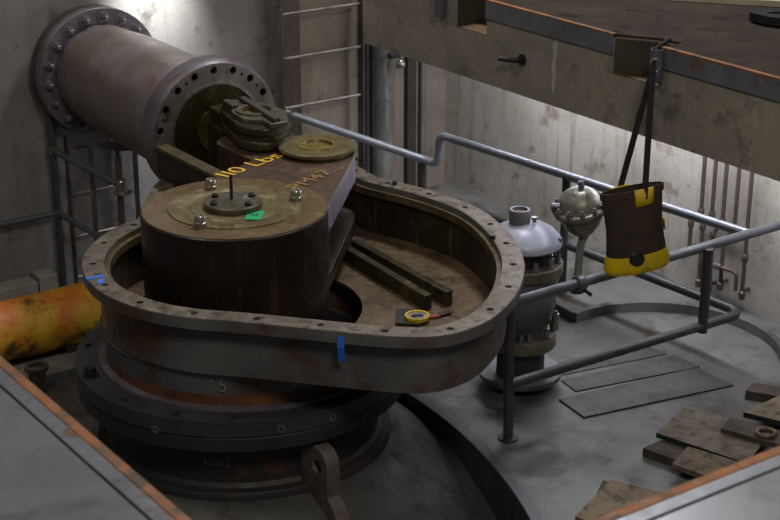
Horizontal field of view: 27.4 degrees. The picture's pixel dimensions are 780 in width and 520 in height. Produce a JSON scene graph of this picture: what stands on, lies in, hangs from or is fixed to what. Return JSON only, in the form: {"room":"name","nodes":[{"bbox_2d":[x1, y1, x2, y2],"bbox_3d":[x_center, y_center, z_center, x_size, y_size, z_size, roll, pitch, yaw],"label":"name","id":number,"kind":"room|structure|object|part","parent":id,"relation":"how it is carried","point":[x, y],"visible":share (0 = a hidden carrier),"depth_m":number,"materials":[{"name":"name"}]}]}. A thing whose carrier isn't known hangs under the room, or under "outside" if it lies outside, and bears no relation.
{"room":"industrial machinery room","nodes":[
{"label":"industrial machinery room","id":0,"kind":"room"},
{"bbox_2d":[9,351,76,393],"bbox_3d":[-1.500,1.427,9.117,11.000,0.100,12.000,0,21,0],"label":"floor","id":1,"kind":"structure","parent":0,"point":[61,382],"depth_m":10.64,"materials":[{"name":"grey concrete"}]},
{"bbox_2d":[0,276,37,300],"bbox_3d":[-2.772,0.291,11.603,0.420,0.240,0.160,-14,25,-33],"label":"concrete block","id":2,"kind":"object","parent":1,"relation":"on","point":[22,286],"visible":0.49,"depth_m":11.56,"materials":[{"name":"grey concrete"}]},
{"bbox_2d":[24,360,48,392],"bbox_3d":[-2.300,0.770,10.439,0.156,0.180,0.156,0,21,0],"label":"pipe","id":3,"kind":"object","parent":1,"relation":"on","point":[36,370],"visible":0.96,"depth_m":10.40,"materials":[{"name":"brown metal"}]},
{"bbox_2d":[13,352,75,380],"bbox_3d":[-2.019,0.660,10.907,1.700,0.050,0.260,-14,25,-33],"label":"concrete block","id":4,"kind":"structure","parent":1,"relation":"on","point":[63,364],"depth_m":10.70,"materials":[{"name":"grey concrete"}]},
{"bbox_2d":[31,268,57,291],"bbox_3d":[-2.532,0.216,11.757,0.140,0.270,0.160,-14,25,-33],"label":"concrete block","id":5,"kind":"object","parent":1,"relation":"on","point":[46,278],"visible":0.49,"depth_m":11.68,"materials":[{"name":"grey concrete"}]},
{"bbox_2d":[0,282,101,362],"bbox_3d":[-2.813,0.554,10.657,2.580,0.448,0.416,-14,25,-33],"label":"pipe","id":6,"kind":"object","parent":1,"relation":"on","point":[58,320],"visible":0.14,"depth_m":10.79,"materials":[{"name":"yellow paint"}]},
{"bbox_2d":[0,112,132,286],"bbox_3d":[-2.645,-0.373,11.158,1.839,1.800,0.892,0,21,0],"label":"pipe railing","id":7,"kind":"object","parent":1,"relation":"on","point":[122,190],"visible":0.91,"depth_m":11.39,"materials":[{"name":"metal"}]},
{"bbox_3d":[-2.981,-0.198,11.230,1.400,0.044,0.044,-14,25,-33],"label":"rail","id":8,"kind":"part","parent":7,"relation":"part of","materials":[{"name":"grey metal"}]},
{"bbox_3d":[-2.410,-0.520,11.541,0.052,1.800,0.051,0,21,0],"label":"post","id":9,"kind":"part","parent":7,"relation":"part of","materials":[{"name":"grey metal"}]},
{"bbox_3d":[-2.110,-0.203,11.244,0.044,0.044,0.985,-15,26,-35],"label":"rail","id":10,"kind":"part","parent":7,"relation":"part of","materials":[{"name":"grey metal"}]},
{"bbox_3d":[-2.110,-0.642,11.076,0.044,0.044,0.985,-15,26,-35],"label":"rail","id":11,"kind":"part","parent":7,"relation":"part of","materials":[{"name":"grey metal"}]},
{"bbox_3d":[-1.810,-0.040,10.889,0.048,1.370,0.047,0,21,0],"label":"post","id":12,"kind":"part","parent":7,"relation":"part of","materials":[{"name":"metal"}]},
{"bbox_2d":[54,124,140,283],"bbox_3d":[-1.892,-0.370,11.567,0.760,1.500,0.839,-14,25,-33],"label":"ladder","id":13,"kind":"object","parent":1,"relation":"on","point":[90,143],"visible":0.38,"depth_m":11.27,"materials":[{"name":"metal"}]},
{"bbox_3d":[-2.340,-0.429,11.721,0.014,1.500,0.050,-14,25,-33],"label":"rail","id":14,"kind":"part","parent":13,"relation":"part of","materials":[{"name":"metal"}]},
{"bbox_2d":[0,388,147,519],"bbox_3d":[-2.355,0.495,4.575,2.116,0.196,4.350,-14,25,-33],"label":"deck","id":15,"kind":"object","parent":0,"point":[41,478],"depth_m":4.11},
{"bbox_2d":[0,356,190,519],"bbox_3d":[-1.469,0.245,5.154,0.046,0.148,4.350,-14,25,-33],"label":"trim","id":16,"kind":"structure","parent":15,"relation":"attached to","point":[131,493],"depth_m":4.26,"materials":[{"name":"grey metal"}]},
{"bbox_2d":[0,0,276,287],"bbox_3d":[-2.918,-2.620,10.677,4.830,6.360,0.200,-14,25,-33],"label":"wall","id":17,"kind":"structure","parent":0,"point":[243,31],"depth_m":11.74,"materials":[{"name":"grey concrete"}]},
{"bbox_2d":[31,4,274,179],"bbox_3d":[-1.635,-1.109,10.756,0.920,0.928,1.991,-14,25,-32],"label":"pipe","id":18,"kind":"object","parent":17,"relation":"attached to","point":[96,69],"visible":0.82,"depth_m":10.38,"materials":[{"name":"metal"}]},
{"bbox_2d":[45,383,496,519],"bbox_3d":[-0.810,1.158,9.051,4.000,0.449,4.000,0,21,0],"label":"floor","id":19,"kind":"structure","parent":0,"point":[416,476],"depth_m":8.61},
{"bbox_2d":[75,309,401,519],"bbox_3d":[-0.810,0.775,8.873,1.816,0.708,1.873,0,21,0],"label":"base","id":20,"kind":"object","parent":19,"relation":"on","point":[311,448],"visible":0.52,"depth_m":8.22,"materials":[{"name":"grey metal"}]},
{"bbox_2d":[82,144,523,411],"bbox_3d":[-0.465,0.005,8.982,2.355,0.753,2.907,0,21,0],"label":"housing","id":21,"kind":"object","parent":20,"relation":"on","point":[410,247],"depth_m":8.14,"materials":[{"name":"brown metal"}]},
{"bbox_2d":[140,134,355,320],"bbox_3d":[-0.717,-0.147,9.013,0.994,0.975,1.914,5,22,13],"label":"lever","id":22,"kind":"object","parent":21,"relation":"in","point":[271,234],"visible":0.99,"depth_m":8.33,"materials":[{"name":"black metal"}]},
{"bbox_3d":[-0.840,-0.388,8.463,0.018,0.132,0.018,0,21,0],"label":"indicator rod","id":23,"kind":"part","parent":22,"relation":"part of","materials":[{"name":"black metal"}]},
{"bbox_3d":[-0.830,-0.298,8.466,0.310,0.037,0.310,0,21,0],"label":"cap plate","id":24,"kind":"part","parent":22,"relation":"part of","materials":[{"name":"metal"}]},
{"bbox_2d":[197,96,291,167],"bbox_3d":[-0.935,-0.775,9.852,0.372,0.466,1.106,-13,25,-31],"label":"clamp","id":25,"kind":"object","parent":22,"relation":"attached to","point":[251,125],"visible":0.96,"depth_m":9.53,"materials":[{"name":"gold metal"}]},
{"bbox_3d":[-1.164,-0.866,10.125,0.300,0.300,0.370,-14,25,-32],"label":"piston rod","id":26,"kind":"part","parent":25,"relation":"part of","materials":[{"name":"brown metal"}]},
{"bbox_3d":[-0.795,-0.882,9.595,0.295,0.030,0.609,-11,24,-27],"label":"plate","id":27,"kind":"part","parent":25,"relation":"part of","materials":[{"name":"grey metal"}]},
{"bbox_3d":[-0.652,-0.414,9.060,0.894,0.160,1.712,0,21,0],"label":"plate","id":28,"kind":"part","parent":22,"relation":"part of","materials":[{"name":"brown metal"}]},
{"bbox_3d":[-0.673,-0.114,9.297,0.854,0.090,1.435,3,21,7],"label":"plate","id":29,"kind":"part","parent":22,"relation":"part of","materials":[{"name":"brown metal"}]},
{"bbox_3d":[-0.465,0.147,9.035,2.175,0.018,2.729,0,21,0],"label":"plate","id":30,"kind":"part","parent":21,"relation":"part of","materials":[{"name":"brown metal"}]},
{"bbox_3d":[-0.028,0.092,9.039,0.050,0.085,0.899,-12,24,-29],"label":"guide rail","id":31,"kind":"part","parent":21,"relation":"part of","materials":[{"name":"brown metal"}]},
{"bbox_3d":[0.054,0.063,9.115,0.050,0.085,0.976,-13,25,-31],"label":"guide rail","id":32,"kind":"part","parent":21,"relation":"part of","materials":[{"name":"brown metal"}]},
{"bbox_2d":[396,308,429,326],"bbox_3d":[0.121,0.298,8.566,0.183,0.035,0.220,0,21,0],"label":"tape measure","id":33,"kind":"object","parent":21,"relation":"on","point":[404,317],"visible":1,"depth_m":8.52,"materials":[{"name":"plastic"}]},
{"bbox_2d":[430,311,450,318],"bbox_3d":[0.269,0.297,8.595,0.133,0.016,0.036,-12,24,-28],"label":"tool","id":34,"kind":"object","parent":21,"relation":"on","point":[446,313],"visible":1,"depth_m":8.59,"materials":[{"name":"red plastic"}]},
{"bbox_2d":[397,393,542,519],"bbox_3d":[0.160,1.749,7.609,1.388,0.380,5.897,0,21,0],"label":"trim","id":35,"kind":"structure","parent":19,"relation":"attached to","point":[505,496],"depth_m":8.91,"materials":[{"name":"grey metal"}]},
{"bbox_2d":[274,0,445,186],"bbox_3d":[-0.167,-3.228,12.261,1.620,6.360,0.500,-14,25,-33],"label":"wall","id":36,"kind":"structure","parent":0,"point":[331,75],"depth_m":12.43,"materials":[{"name":"grey concrete"}]},
{"bbox_2d":[268,0,364,169],"bbox_3d":[-0.547,-1.751,12.095,0.764,2.980,0.173,-14,25,-33],"label":"ladder","id":37,"kind":"object","parent":36,"relation":"attached to","point":[279,3],"visible":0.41,"depth_m":12.17,"materials":[{"name":"metal"}]},
{"bbox_3d":[-0.812,-1.661,11.860,0.018,2.980,0.070,-14,25,-33],"label":"rail","id":38,"kind":"part","parent":37,"relation":"part of","materials":[{"name":"metal"}]},
{"bbox_3d":[-0.222,-1.811,12.252,0.018,2.980,0.070,-14,25,-33],"label":"rail","id":39,"kind":"part","parent":37,"relation":"part of","materials":[{"name":"metal"}]},
{"bbox_2d":[404,57,415,185],"bbox_3d":[0.165,-1.341,12.869,0.085,1.680,0.040,-14,25,-33],"label":"cable tray","id":40,"kind":"object","parent":36,"relation":"attached to","point":[410,68],"visible":0.44,"depth_m":12.92,"materials":[{"name":"metal"}]},
{"bbox_2d":[419,62,425,155],"bbox_3d":[0.265,-1.363,12.925,0.048,1.680,0.047,0,21,0],"label":"conduit","id":41,"kind":"object","parent":36,"relation":"attached to","point":[422,65],"visible":0.48,"depth_m":12.96,"materials":[{"name":"grey metal"}]},
{"bbox_2d":[363,0,779,181],"bbox_3d":[3.634,-0.925,9.016,4.000,0.295,7.545,-14,25,-33],"label":"beam","id":42,"kind":"structure","parent":0,"point":[741,140],"depth_m":9.12,"materials":[{"name":"concrete"}]},
{"bbox_2d":[458,23,486,35],"bbox_3d":[0.581,-1.429,9.905,0.186,0.008,0.288,-14,25,-33],"label":"trim","id":43,"kind":"structure","parent":42,"relation":"on","point":[480,28],"depth_m":9.93,"materials":[{"name":"wood"}]},
{"bbox_2d":[498,54,525,65],"bbox_3d":[0.732,-1.193,9.511,0.166,0.068,0.067,9,23,22],"label":"peg","id":44,"kind":"object","parent":42,"relation":"attached to","point":[521,59],"visible":1,"depth_m":9.49,"materials":[{"name":"black metal"}]},
{"bbox_2d":[551,41,557,92],"bbox_3d":[0.952,-1.113,9.284,0.002,0.325,0.052,-14,25,-33],"label":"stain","id":45,"kind":"structure","parent":42,"relation":"attached to","point":[555,44],"depth_m":9.28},
{"bbox_2d":[613,72,657,86],"bbox_3d":[1.401,-1.003,8.796,0.146,0.008,0.357,-14,25,-33],"label":"trim","id":46,"kind":"structure","parent":42,"relation":"on","point":[633,77],"depth_m":8.78,"materials":[{"name":"wood"}]},
{"bbox_2d":[496,0,779,76],"bbox_3d":[3.633,-1.261,8.887,4.000,0.015,7.545,-14,25,-33],"label":"deck","id":47,"kind":"object","parent":42,"relation":"on","point":[722,32],"visible":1,"depth_m":9.05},
{"bbox_2d":[666,0,779,6],"bbox_3d":[2.215,-1.542,9.541,1.117,0.040,0.100,6,22,16],"label":"board","id":48,"kind":"object","parent":47,"relation":"on","point":[765,3],"visible":1,"depth_m":9.52,"materials":[{"name":"beige wood"}]},
{"bbox_2d":[749,8,779,25],"bbox_3d":[2.400,-1.379,9.089,0.720,0.060,0.500,0,21,0],"label":"steel plate lug","id":49,"kind":"object","parent":47,"relation":"on","point":[768,16],"visible":1,"depth_m":9.03,"materials":[{"name":"black metal"}]},
{"bbox_2d":[366,0,779,122],"bbox_3d":[3.633,-1.158,8.927,4.000,0.205,7.545,-14,25,-33],"label":"beam","id":50,"kind":"structure","parent":0,"point":[740,101],"depth_m":9.01,"materials":[{"name":"metal"}]},
{"bbox_2d":[434,0,445,16],"bbox_3d":[0.311,-1.606,9.994,0.074,0.165,0.074,0,21,0],"label":"socket","id":51,"kind":"object","parent":50,"relation":"attached to","point":[439,5],"visible":1,"depth_m":9.98,"materials":[{"name":"grey metal"}]},
{"bbox_2d":[457,0,481,25],"bbox_3d":[0.498,-1.563,9.977,0.188,0.192,0.005,-14,25,-33],"label":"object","id":52,"kind":"structure","parent":50,"relation":"attached to","point":[469,11],"depth_m":9.98,"materials":[{"name":"brown wood"}]},
{"bbox_2d":[482,0,486,23],"bbox_3d":[0.661,-1.542,9.922,0.006,0.192,0.288,-14,25,-33],"label":"trim","id":53,"kind":"structure","parent":50,"relation":"attached to","point":[484,20],"depth_m":10.02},
{"bbox_2d":[485,0,615,53],"bbox_3d":[0.905,-1.353,9.255,0.012,0.113,1.117,-14,25,-33],"label":"trim","id":54,"kind":"structure","parent":50,"relation":"attached to","point":[578,35],"depth_m":9.22,"materials":[{"name":"grey metal"}]},
{"bbox_2d":[614,38,671,74],"bbox_3d":[1.420,-1.105,8.782,0.384,0.192,0.049,13,24,30],"label":"trim","id":55,"kind":"structure","parent":50,"relation":"attached to","point":[632,56],"depth_m":8.82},
{"bbox_2d":[649,47,664,83],"bbox_3d":[1.422,-1.038,8.537,0.074,0.180,0.074,0,21,0],"label":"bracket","id":56,"kind":"object","parent":50,"relation":"attached to","point":[659,54],"visible":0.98,"depth_m":8.50,"materials":[{"name":"grey metal"}]},
{"bbox_2d":[599,37,671,276],"bbox_3d":[1.395,-0.524,8.609,0.474,1.266,0.277,-15,26,-34],"label":"bag","id":57,"kind":"object","parent":56,"relation":"hanging from","point":[634,221],"visible":1,"depth_m":8.63,"materials":[{"name":"brown fabric"}]},
{"bbox_2d":[659,46,779,101],"bbox_3d":[2.811,-0.392,6.752,0.012,0.113,4.740,-14,25,-33],"label":"trim","id":58,"kind":"structure","parent":50,"relation":"attached to","point":[726,76],"depth_m":8.20,"materials":[{"name":"grey metal"}]},
{"bbox_2d":[421,183,779,519],"bbox_3d":[0.529,1.492,8.253,6.341,0.300,9.880,-14,25,-33],"label":"floor","id":59,"kind":"structure","parent":0,"point":[561,458],"depth_m":9.51,"materials":[{"name":"paint"}]},
{"bbox_2d":[365,44,370,172],"bbox_3d":[-0.175,-1.222,12.588,0.042,1.660,0.041,0,21,0],"label":"conduit","id":60,"kind":"object","parent":59,"relation":"on","point":[367,47],"visible":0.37,"depth_m":12.58,"materials":[{"name":"grey metal"}]},
{"bbox_2d":[371,46,405,180],"bbox_3d":[-0.008,-1.206,12.526,0.287,1.675,0.338,0,21,0],"label":"riser pipe","id":61,"kind":"object","parent":59,"relation":"on","point":[382,67],"depth_m":12.53,"materials":[{"name":"grey metal"}]},
{"bbox_3d":[0.035,-1.573,12.314,0.100,0.035,0.050,-14,25,-33],"label":"arm","id":62,"kind":"part","parent":61,"relation":"part of","materials":[{"name":"black metal"}]},
{"bbox_3d":[0.042,-1.534,12.321,0.104,0.112,0.163,-18,28,-39],"label":"pipe bracket","id":63,"kind":"part","parent":61,"relation":"part of","materials":[{"name":"silver metal"}]},
{"bbox_3d":[0.085,-1.515,12.304,0.072,0.090,0.072,0,21,0],"label":"knob","id":64,"kind":"part","parent":61,"relation":"part of","materials":[{"name":"metal"}]},
{"bbox_2d":[479,341,503,389],"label":"valve","id":65,"kind":"object","parent":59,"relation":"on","point":[493,374],"depth_m":9.63,"materials":[{"name":"grey metal"}]},
{"bbox_2d":[500,206,563,293],"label":"valve","id":66,"kind":"object","parent":59,"relation":"on","point":[539,243],"depth_m":9.31,"materials":[{"name":"grey metal"}]},
{"bbox_2d":[286,110,779,442],"bbox_3d":[1.322,-0.251,11.100,3.029,0.915,4.013,-8,22,-20],"label":"guard railing","id":67,"kind":"object","parent":59,"relation":"on","point":[738,233],"visible":0.85,"depth_m":9.74,"materials":[{"name":"grey metal"}]},
{"bbox_3d":[0.245,-0.461,12.056,0.056,0.620,0.055,0,21,0],"label":"post","id":68,"kind":"part","parent":67,"relation":"part of","materials":[{"name":"grey metal"}]},
{"bbox_3d":[0.662,0.617,8.913,0.058,0.862,0.091,10,23,25],"label":"post","id":69,"kind":"part","parent":67,"relation":"part of","materials":[{"name":"grey metal"}]},
{"bbox_3d":[0.833,-0.589,11.154,3.965,0.324,0.472,17,27,38],"label":"rail","id":70,"kind":"part","parent":67,"relation":"part of","materials":[{"name":"grey metal"}]},
{"bbox_3d":[1.196,-0.174,10.987,0.056,0.850,0.055,0,21,0],"label":"post","id":71,"kind":"part","parent":67,"relation":"part of","materials":[{"name":"grey metal"}]},
{"bbox_2d":[551,180,603,296],"bbox_3d":[1.055,-0.124,8.979,0.324,0.684,0.314,0,21,0],"label":"valve","id":72,"kind":"object","parent":67,"relation":"attached to","point":[579,208],"visible":0.89,"depth_m":8.84,"materials":[{"name":"grey paint"}]},
{"bbox_2d":[570,290,583,293],"bbox_3d":[1.062,0.163,9.092,0.090,0.040,0.089,0,21,0],"label":"socket","id":73,"kind":"object","parent":72,"relation":"attached to","point":[573,291],"depth_m":9.06,"materials":[{"name":"grey metal"}]},
{"bbox_2d":[553,185,603,220],"bbox_3d":[1.061,-0.332,8.902,0.306,0.158,0.308,0,21,0],"label":"bowl","id":74,"kind":"object","parent":72,"relation":"on","point":[578,202],"depth_m":8.82,"materials":[{"name":"grey paint"}]},
{"bbox_2d":[554,213,603,238],"bbox_3d":[1.061,-0.213,8.947,0.306,0.205,0.308,0,21,0],"label":"bowl","id":75,"kind":"object","parent":72,"relation":"on","point":[581,225],"depth_m":8.84,"materials":[{"name":"grey paint"}]},
{"bbox_3d":[1.075,0.007,9.041,0.075,0.309,0.047,-13,24,-30],"label":"stem","id":76,"kind":"part","parent":72,"relation":"part of","materials":[{"name":"grey metal"}]},
{"bbox_3d":[1.117,0.182,9.062,0.063,0.053,0.021,4,21,11],"label":"lever handle","id":77,"kind":"part","parent":72,"relation":"part of","materials":[{"name":"black metal"}]},
{"bbox_3d":[1.382,0.165,10.314,1.571,0.060,2.999,0,21,0],"label":"rail","id":78,"kind":"part","parent":67,"relation":"part of","materials":[{"name":"grey metal"}]},
{"bbox_3d":[1.911,-0.087,9.575,3.087,0.060,0.060,-14,25,-33],"label":"rail","id":79,"kind":"part","parent":67,"relation":"part of","materials":[{"name":"grey metal"}]},
{"bbox_3d":[1.895,0.185,9.620,0.062,0.540,0.062,0,21,0],"label":"post","id":80,"kind":"part","parent":67,"relation":"part of","materials":[{"name":"grey metal"}]},
{"bbox_2d":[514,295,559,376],"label":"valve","id":81,"kind":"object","parent":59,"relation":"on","point":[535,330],"depth_m":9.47,"materials":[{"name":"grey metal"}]},
{"bbox_2d":[554,303,573,322],"bbox_3d":[1.137,0.339,10.737,0.014,0.070,0.298,-12,24,-29],"label":"bar","id":82,"kind":"object","parent":59,"relation":"on","point":[563,312],"visible":0.64,"depth_m":10.68,"materials":[{"name":"black metal"}]},
{"bbox_2d":[597,480,607,492],"bbox_3d":[1.195,1.236,8.460,0.223,0.028,0.156,12,24,29],"label":"block","id":83,"kind":"object","parent":59,"relation":"on","point":[603,483],"visible":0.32,"depth_m":8.52,"materials":[{"name":"brown wood"}]},
{"bbox_2d":[575,480,660,519],"bbox_3d":[1.163,1.286,8.222,0.286,0.045,0.516,12,24,29],"label":"board","id":84,"kind":"object","parent":83,"relation":"on","point":[615,495],"visible":0.64,"depth_m":8.29,"materials":[{"name":"brown wood"}]},
{"bbox_2d":[558,347,666,374],"bbox_3d":[1.362,0.620,10.095,0.780,0.006,0.203,-9,23,-23],"label":"floor plate","id":85,"kind":"object","parent":59,"relation":"on","point":[649,352],"visible":0.3,"depth_m":10.08,"materials":[{"name":"grey metal"}]},
{"bbox_2d":[561,355,698,391],"bbox_3d":[1.479,0.695,9.897,0.889,0.008,0.212,-9,23,-22],"label":"floor plate","id":86,"kind":"object","parent":59,"relation":"on","point":[669,364],"visible":1,"depth_m":9.87,"materials":[{"name":"grey metal"}]},
{"bbox_2d":[559,367,733,417],"bbox_3d":[1.547,0.797,9.627,1.057,0.012,0.303,-10,23,-24],"label":"floor plate","id":87,"kind":"object","parent":59,"relation":"on","point":[693,381],"visible":1,"depth_m":9.61,"materials":[{"name":"grey metal"}]},
{"bbox_2d":[643,440,685,466],"bbox_3d":[1.725,1.119,8.730,0.687,0.052,0.198,17,27,38],"label":"plank","id":88,"kind":"object","parent":59,"relation":"on","point":[662,451],"visible":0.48,"depth_m":8.83,"materials":[{"name":"brown wood"}]},
{"bbox_2d":[672,446,737,477],"bbox_3d":[1.795,1.143,8.547,0.594,0.031,0.282,15,26,34],"label":"plank","id":89,"kind":"object","parent":88,"relation":"on","point":[694,462],"visible":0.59,"depth_m":8.64,"materials":[{"name":"brown wood"}]},
{"bbox_2d":[656,408,762,461],"bbox_3d":[1.804,0.986,8.955,0.560,0.030,0.478,11,24,27],"label":"plywood sheet","id":90,"kind":"object","parent":88,"relation":"on","point":[699,430],"visible":0.61,"depth_m":8.92,"materials":[{"name":"brown wood"}]},
{"bbox_2d":[721,417,779,447],"bbox_3d":[2.145,0.992,8.854,0.638,0.028,0.166,14,25,32],"label":"plank","id":91,"kind":"object","parent":90,"relation":"on","point":[735,427],"visible":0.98,"depth_m":8.91,"materials":[{"name":"brown wood"}]},
{"bbox_2d":[755,426,776,438],"bbox_3d":[2.085,0.957,8.872,0.123,0.024,0.123,0,21,0],"label":"ring","id":92,"kind":"object","parent":91,"relation":"on","point":[762,428],"visible":1,"depth_m":8.86,"materials":[{"name":"beige metal"}]},
{"bbox_2d":[573,300,779,359],"bbox_3d":[1.976,0.422,10.523,1.459,0.067,0.548,11,24,27],"label":"curb","id":93,"kind":"object","parent":59,"relation":"on","point":[744,323],"visible":0.85,"depth_m":10.73,"materials":[{"name":"paint"}]},
{"bbox_2d":[745,383,779,401],"bbox_3d":[2.501,0.836,9.466,0.779,0.054,0.183,7,22,17],"label":"plank","id":94,"kind":"object","parent":59,"relation":"on","point":[756,391],"visible":1,"depth_m":9.54,"materials":[{"name":"brown wood"}]},
{"bbox_2d":[743,395,779,425],"bbox_3d":[2.415,0.884,9.214,0.638,0.035,0.430,12,24,29],"label":"board","id":95,"kind":"object","parent":94,"relation":"on","point":[768,412],"visible":1,"depth_m":9.19,"materials":[{"name":"brown wood"}]},
{"bbox_2d":[445,71,779,323],"bbox_3d":[3.224,-0.098,9.631,0.200,1.720,9.982,-14,25,-33],"label":"wall","id":96,"kind":"structure","parent":0,"point":[476,111],"depth_m":11.82,"materials":[{"name":"concrete"}]},
{"bbox_2d":[687,156,706,245],"bbox_3d":[2.111,-0.699,10.806,0.090,1.440,0.132,-14,25,-33],"label":"pipe","id":97,"kind":"object","parent":96,"relation":"attached to","point":[701,209],"visible":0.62,"depth_m":10.86,"materials":[{"name":"brown metal"}]},
{"bbox_2d":[695,160,717,287],"bbox_3d":[2.172,-0.575,10.762,0.090,1.640,0.122,-14,25,-33],"label":"pipe","id":98,"kind":"object","parent":96,"relation":"attached to","point":[702,227],"visible":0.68,"depth_m":10.81,"materials":[{"name":"brown metal"}]},
{"bbox_2d":[710,164,728,292],"bbox_3d":[2.229,-0.541,10.688,0.090,1.650,0.122,-14,25,-33],"label":"pipe","id":99,"kind":"object","parent":96,"relation":"attached to","point":[713,232],"visible":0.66,"depth_m":10.70,"materials":[{"name":"brown metal"}]},
{"bbox_2d":[717,168,741,290],"bbox_3d":[2.290,-0.534,10.600,0.090,1.600,0.132,-14,25,-33],"label":"pipe","id":100,"kind":"object","parent":96,"relation":"attached to","point":[720,284],"visible":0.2,"depth_m":10.64,"materials":[{"name":"brown metal"}]},
{"bbox_2d":[712,262,737,290],"bbox_3d":[2.240,0.086,10.811,0.052,0.170,0.298,-14,25,-33],"label":"pipe","id":101,"kind":"object","parent":100,"relation":"attached to","point":[716,265],"visible":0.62,"depth_m":10.73,"materials":[{"name":"metal"}]},
{"bbox_2d":[738,172,753,299],"bbox_3d":[2.380,-0.489,10.482,0.090,1.600,0.048,-14,25,-33],"label":"pipe","id":102,"kind":"object","parent":96,"relation":"attached to","point":[744,257],"visible":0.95,"depth_m":10.62,"materials":[{"name":"metal"}]},
{"bbox_2d":[656,469,779,519],"bbox_3d":[2.333,0.765,3.873,3.100,0.196,2.116,-14,25,-33],"label":"deck","id":103,"kind":"object","parent":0,"point":[758,498],"depth_m":4.00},
{"bbox_2d":[593,446,779,519],"bbox_3d":[1.704,0.423,4.690,3.100,0.148,0.046,-14,25,-33],"label":"trim","id":104,"kind":"structure","parent":103,"relation":"attached to","point":[708,490],"depth_m":4.06,"materials":[{"name":"grey metal"}]}
]}

